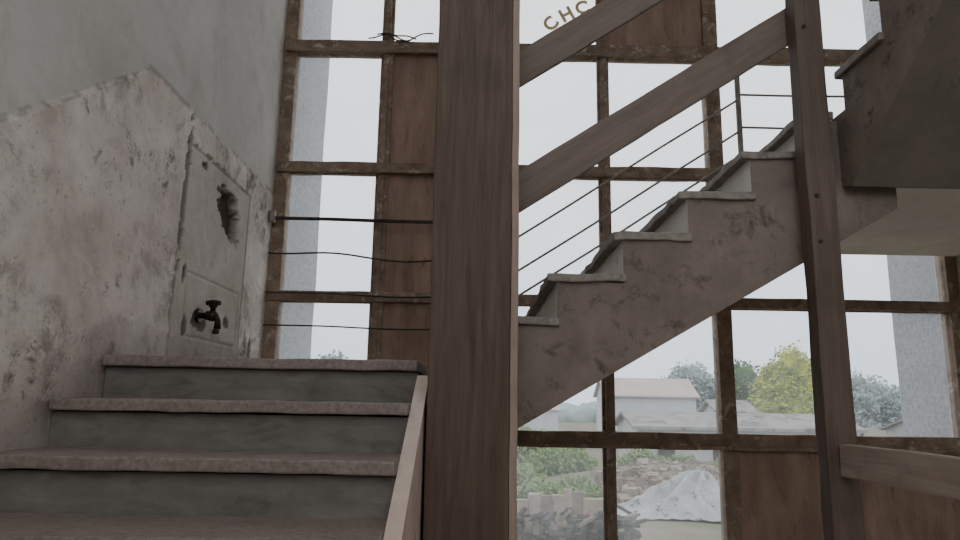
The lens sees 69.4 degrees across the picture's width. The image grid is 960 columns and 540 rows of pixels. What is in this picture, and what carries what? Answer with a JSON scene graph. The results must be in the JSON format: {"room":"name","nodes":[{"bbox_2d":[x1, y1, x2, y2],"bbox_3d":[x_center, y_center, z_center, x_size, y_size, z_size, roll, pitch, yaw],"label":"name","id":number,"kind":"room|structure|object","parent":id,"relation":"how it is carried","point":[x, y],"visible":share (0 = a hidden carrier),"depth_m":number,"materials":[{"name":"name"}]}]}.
{"room":"stairwell","nodes":[
{"label":"stairwell","id":0,"kind":"room"},
{"bbox_2d":[0,0,332,451],"bbox_3d":[-1.624,0.207,1.995,0.414,8.704,8.007,1,-11,0],"label":"wall","id":1,"kind":"structure","parent":0,"point":[138,138],"depth_m":2.88,"materials":[{"name":"paint"}]},
{"bbox_2d":[195,300,220,333],"bbox_3d":[-1.370,0.244,3.603,0.128,0.156,0.251,1,-11,0],"label":"water tap","id":2,"kind":"object","parent":1,"relation":"attached to","point":[212,315],"visible":1,"depth_m":3.50,"materials":[{"name":"black metal"}]},
{"bbox_2d":[263,77,843,329],"bbox_3d":[0.902,-0.356,4.636,4.608,2.180,0.040,1,-11,0],"label":"railing","id":3,"kind":"object","parent":1,"relation":"in","point":[272,215],"depth_m":4.62,"materials":[{"name":"metal"}]},
{"bbox_2d":[519,422,885,539],"bbox_3d":[59.230,44.653,205.402,520.000,1.846,410.100,1,-11,0],"label":"ground","id":4,"kind":"structure","parent":0,"point":[656,529],"depth_m":25.10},
{"bbox_2d":[316,349,347,358],"bbox_3d":[-13.161,11.193,59.013,7.257,8.903,4.110,1,-11,0],"label":"tree","id":5,"kind":"object","parent":4,"relation":"on","point":[330,356],"visible":0.03,"depth_m":59.52,"materials":[{"name":"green plant"}]},
{"bbox_2d":[517,455,546,485],"bbox_3d":[0.819,10.196,34.698,5.101,2.580,3.571,1,-11,0],"label":"bush","id":6,"kind":"object","parent":4,"relation":"on","point":[526,471],"visible":0.13,"depth_m":34.24,"materials":[{"name":"green plant"}]},
{"bbox_2d":[517,425,558,461],"bbox_3d":[2.377,10.319,40.767,5.589,2.669,3.816,1,-11,0],"label":"bush","id":7,"kind":"object","parent":4,"relation":"on","point":[520,450],"visible":0.09,"depth_m":39.94,"materials":[{"name":"green plant"}]},
{"bbox_2d":[524,405,560,429],"bbox_3d":[8.341,23.506,111.594,8.300,6.130,8.800,1,-11,0],"label":"farmhouse","id":8,"kind":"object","parent":4,"relation":"on","point":[548,420],"visible":0.18,"depth_m":107.50,"materials":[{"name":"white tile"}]},
{"bbox_2d":[517,474,568,498],"bbox_3d":[2.433,9.296,28.353,3.067,1.838,2.238,-3,-12,20],"label":"bush","id":9,"kind":"object","parent":4,"relation":"on","point":[539,485],"visible":0.3,"depth_m":27.92,"materials":[{"name":"green plant"}]},
{"bbox_2d":[518,447,599,475],"bbox_3d":[4.263,10.387,37.708,4.581,2.390,3.032,1,-11,0],"label":"bush","id":10,"kind":"object","parent":4,"relation":"on","point":[563,461],"visible":0.81,"depth_m":37.09,"materials":[{"name":"green plant"}]},
{"bbox_2d":[517,488,602,517],"bbox_3d":[2.475,8.745,24.973,4.075,1.674,0.392,1,-11,0],"label":"brick wall","id":11,"kind":"structure","parent":4,"relation":"on","point":[536,502],"depth_m":24.87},
{"bbox_2d":[552,473,602,497],"bbox_3d":[4.003,9.735,30.259,2.905,1.716,1.993,1,-11,0],"label":"bush","id":12,"kind":"object","parent":4,"relation":"on","point":[590,490],"visible":0.36,"depth_m":29.92,"materials":[{"name":"green plant"}]},
{"bbox_2d":[517,505,646,539],"bbox_3d":[2.261,7.492,19.302,4.962,1.794,2.446,1,-11,0],"label":"heap","id":13,"kind":"object","parent":4,"relation":"on","point":[565,525],"visible":0.67,"depth_m":18.96,"materials":[{"name":"grey stone"}]},
{"bbox_2d":[616,449,671,465],"bbox_3d":[8.768,10.610,37.601,3.514,1.939,2.449,1,-11,0],"label":"bush","id":14,"kind":"object","parent":4,"relation":"on","point":[632,456],"visible":0.34,"depth_m":37.45,"materials":[{"name":"green plant"}]},
{"bbox_2d":[593,378,699,430],"bbox_3d":[20.445,17.676,86.281,11.300,8.330,8.800,1,-11,0],"label":"farmhouse","id":15,"kind":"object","parent":4,"relation":"on","point":[631,394],"visible":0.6,"depth_m":82.88,"materials":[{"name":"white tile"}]},
{"bbox_2d":[590,458,718,502],"bbox_3d":[11.202,9.991,32.389,11.460,1.964,5.409,1,-11,0],"label":"rubble pile","id":16,"kind":"object","parent":4,"relation":"on","point":[651,472],"visible":0.28,"depth_m":33.15,"materials":[{"name":"stone"}]},
{"bbox_2d":[617,469,720,521],"bbox_3d":[7.562,8.745,27.156,5.141,1.858,3.200,1,-11,0],"label":"heap","id":17,"kind":"object","parent":4,"relation":"on","point":[695,494],"visible":0.73,"depth_m":26.32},
{"bbox_2d":[667,453,699,462],"bbox_3d":[11.088,10.897,37.828,3.198,1.777,2.202,1,-11,0],"label":"bush","id":18,"kind":"object","parent":4,"relation":"on","point":[682,457],"visible":0.07,"depth_m":37.86,"materials":[{"name":"green plant"}]},
{"bbox_2d":[660,359,714,411],"bbox_3d":[28.487,17.543,93.564,11.695,10.776,7.037,1,-11,0],"label":"tree","id":19,"kind":"object","parent":4,"relation":"on","point":[703,385],"visible":0.41,"depth_m":92.10,"materials":[{"name":"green plant"}]},
{"bbox_2d":[712,457,718,466],"bbox_3d":[13.416,10.777,37.119,3.303,1.838,2.233,1,-11,0],"label":"bush","id":20,"kind":"object","parent":4,"relation":"on","point":[716,463],"visible":0.03,"depth_m":37.02,"materials":[{"name":"green plant"}]},
{"bbox_2d":[558,401,884,427],"bbox_3d":[35.421,42.116,196.145,306.480,11.472,31.699,1,-11,0],"label":"treeline","id":21,"kind":"object","parent":4,"relation":"on","point":[585,412],"visible":0.02,"depth_m":186.65,"materials":[{"name":"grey plant"}]},
{"bbox_2d":[697,399,759,412],"bbox_3d":[19.526,12.977,54.592,3.300,5.430,4.800,1,-11,0],"label":"cottage","id":22,"kind":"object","parent":4,"relation":"on","point":[743,406],"visible":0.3,"depth_m":54.17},
{"bbox_2d":[710,357,761,405],"bbox_3d":[25.711,13.249,66.796,7.125,9.508,5.755,1,-11,0],"label":"tree","id":23,"kind":"object","parent":4,"relation":"on","point":[744,374],"visible":0.23,"depth_m":65.81,"materials":[{"name":"green plant"}]},
{"bbox_2d":[615,411,867,461],"bbox_3d":[15.806,11.279,43.704,13.800,4.480,6.800,1,-11,0],"label":"shed","id":24,"kind":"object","parent":4,"relation":"on","point":[626,421],"visible":0.28,"depth_m":41.60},
{"bbox_2d":[747,339,814,413],"bbox_3d":[26.939,11.178,58.761,8.399,10.621,5.468,1,-11,0],"label":"tree","id":25,"kind":"object","parent":4,"relation":"on","point":[786,386],"visible":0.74,"depth_m":58.30,"materials":[{"name":"yellow plant"}]},
{"bbox_2d":[851,370,901,435],"bbox_3d":[39.386,14.733,72.800,12.991,9.268,6.184,1,-11,0],"label":"tree","id":26,"kind":"object","parent":4,"relation":"on","point":[874,401],"visible":0.47,"depth_m":71.62,"materials":[{"name":"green plant"}]},
{"bbox_2d":[879,418,903,435],"bbox_3d":[42.744,15.067,60.377,10.800,4.330,8.800,1,-11,0],"label":"farmhouse","id":27,"kind":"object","parent":4,"relation":"on","point":[896,428],"visible":0.15,"depth_m":62.95,"materials":[{"name":"beige paint"}]},
{"bbox_2d":[862,0,959,436],"bbox_3d":[3.399,0.234,1.690,0.405,8.706,7.384,1,-11,0],"label":"wall","id":28,"kind":"structure","parent":4,"relation":"on","point":[925,406],"depth_m":5.09,"materials":[{"name":"grey concrete"}]},
{"bbox_3d":[0.859,1.785,1.031,4.620,0.200,6.700,1,-11,0],"label":"floor","id":29,"kind":"structure","parent":0,"visible":0},
{"bbox_2d":[0,355,427,539],"bbox_3d":[-0.813,0.890,1.302,1.228,1.603,3.102,1,-11,0],"label":"concrete staircase","id":30,"kind":"structure","parent":29,"relation":"on","point":[173,447],"depth_m":2.09,"materials":[{"name":"paint"}]},
{"bbox_2d":[424,366,427,375],"bbox_3d":[-0.716,0.676,3.696,1.408,0.259,1.500,1,-11,0],"label":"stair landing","id":31,"kind":"structure","parent":30,"relation":"on","point":[426,367],"depth_m":2.98,"materials":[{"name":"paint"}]},
{"bbox_2d":[517,111,897,427],"bbox_3d":[0.754,0.222,3.542,1.795,1.452,1.777,1,-11,0],"label":"concrete staircase","id":32,"kind":"structure","parent":31,"relation":"on","point":[710,248],"depth_m":2.71,"materials":[{"name":"paint"}]},
{"bbox_2d":[831,0,959,188],"bbox_3d":[2.328,-1.548,1.690,1.766,2.042,3.282,1,-11,0],"label":"concrete staircase","id":33,"kind":"structure","parent":32,"relation":"on","point":[898,126],"depth_m":2.52,"materials":[{"name":"paint"}]},
{"bbox_2d":[840,188,959,255],"bbox_3d":[2.308,-0.326,3.905,1.755,0.148,1.534,1,-11,0],"label":"landing","id":34,"kind":"object","parent":32,"relation":"on","point":[925,221],"depth_m":3.98,"materials":[{"name":"paint"}]},
{"bbox_2d":[423,0,519,539],"bbox_3d":[-0.005,-0.775,2.697,0.312,5.433,0.204,1,-11,0],"label":"wooden post","id":35,"kind":"object","parent":29,"relation":"on","point":[470,478],"visible":1,"depth_m":2.44,"materials":[{"name":"brown wood"}]},
{"bbox_2d":[261,0,959,539],"bbox_3d":[0.891,-0.365,4.748,4.636,5.444,0.152,1,-11,0],"label":"frame","id":36,"kind":"object","parent":29,"relation":"on","point":[727,440],"visible":0.4,"depth_m":4.63,"materials":[{"name":"brown wood"}]},
{"bbox_2d":[368,32,433,41],"bbox_3d":[-0.562,-1.653,4.914,0.463,0.079,0.030,1,-11,0],"label":"wire","id":37,"kind":"object","parent":36,"relation":"attached to","point":[385,33],"visible":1,"depth_m":4.91,"materials":[{"name":"metal"}]},
{"bbox_2d":[376,0,959,539],"bbox_3d":[0.891,-0.067,4.683,4.504,4.794,0.043,1,-11,0],"label":"plywood infill","id":38,"kind":"object","parent":36,"relation":"attached to","point":[781,495],"visible":0.27,"depth_m":4.62,"materials":[{"name":"brown wood"}]},
{"label":"glass pane","id":39,"kind":"object","parent":36,"relation":"attached to","visible":0},
{"bbox_2d":[544,0,588,29],"bbox_3d":[0.632,-1.858,5.053,0.338,0.238,0.004,1,-11,0],"label":"lettering","id":40,"kind":"object","parent":39,"relation":"attached to","point":[569,12],"depth_m":5.05,"materials":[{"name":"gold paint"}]},
{"bbox_2d":[784,0,864,539],"bbox_3d":[1.305,-0.741,2.753,0.114,5.434,0.090,1,-11,0],"label":"wooden post","id":41,"kind":"object","parent":29,"relation":"on","point":[841,496],"visible":0.98,"depth_m":2.58,"materials":[{"name":"brown wood"}]},
{"bbox_2d":[519,0,663,87],"bbox_3d":[0.682,-1.147,2.892,1.434,1.019,0.024,1,-11,0],"label":"wooden handrail","id":42,"kind":"object","parent":41,"relation":"attached to","point":[604,18],"visible":0.63,"depth_m":2.85,"materials":[{"name":"brown wood"}]},
{"bbox_2d":[519,9,787,212],"bbox_3d":[0.673,-0.633,2.792,1.441,1.022,0.024,1,-11,0],"label":"wooden handrail","id":43,"kind":"object","parent":41,"relation":"attached to","point":[615,132],"visible":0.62,"depth_m":2.78,"materials":[{"name":"brown wood"}]},
{"bbox_2d":[839,444,959,499],"bbox_3d":[1.272,1.018,1.088,0.100,1.340,2.516,1,-11,0],"label":"wooden handrail","id":44,"kind":"object","parent":29,"relation":"on","point":[935,474],"visible":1,"depth_m":2.06,"materials":[{"name":"brown wood"}]}
]}

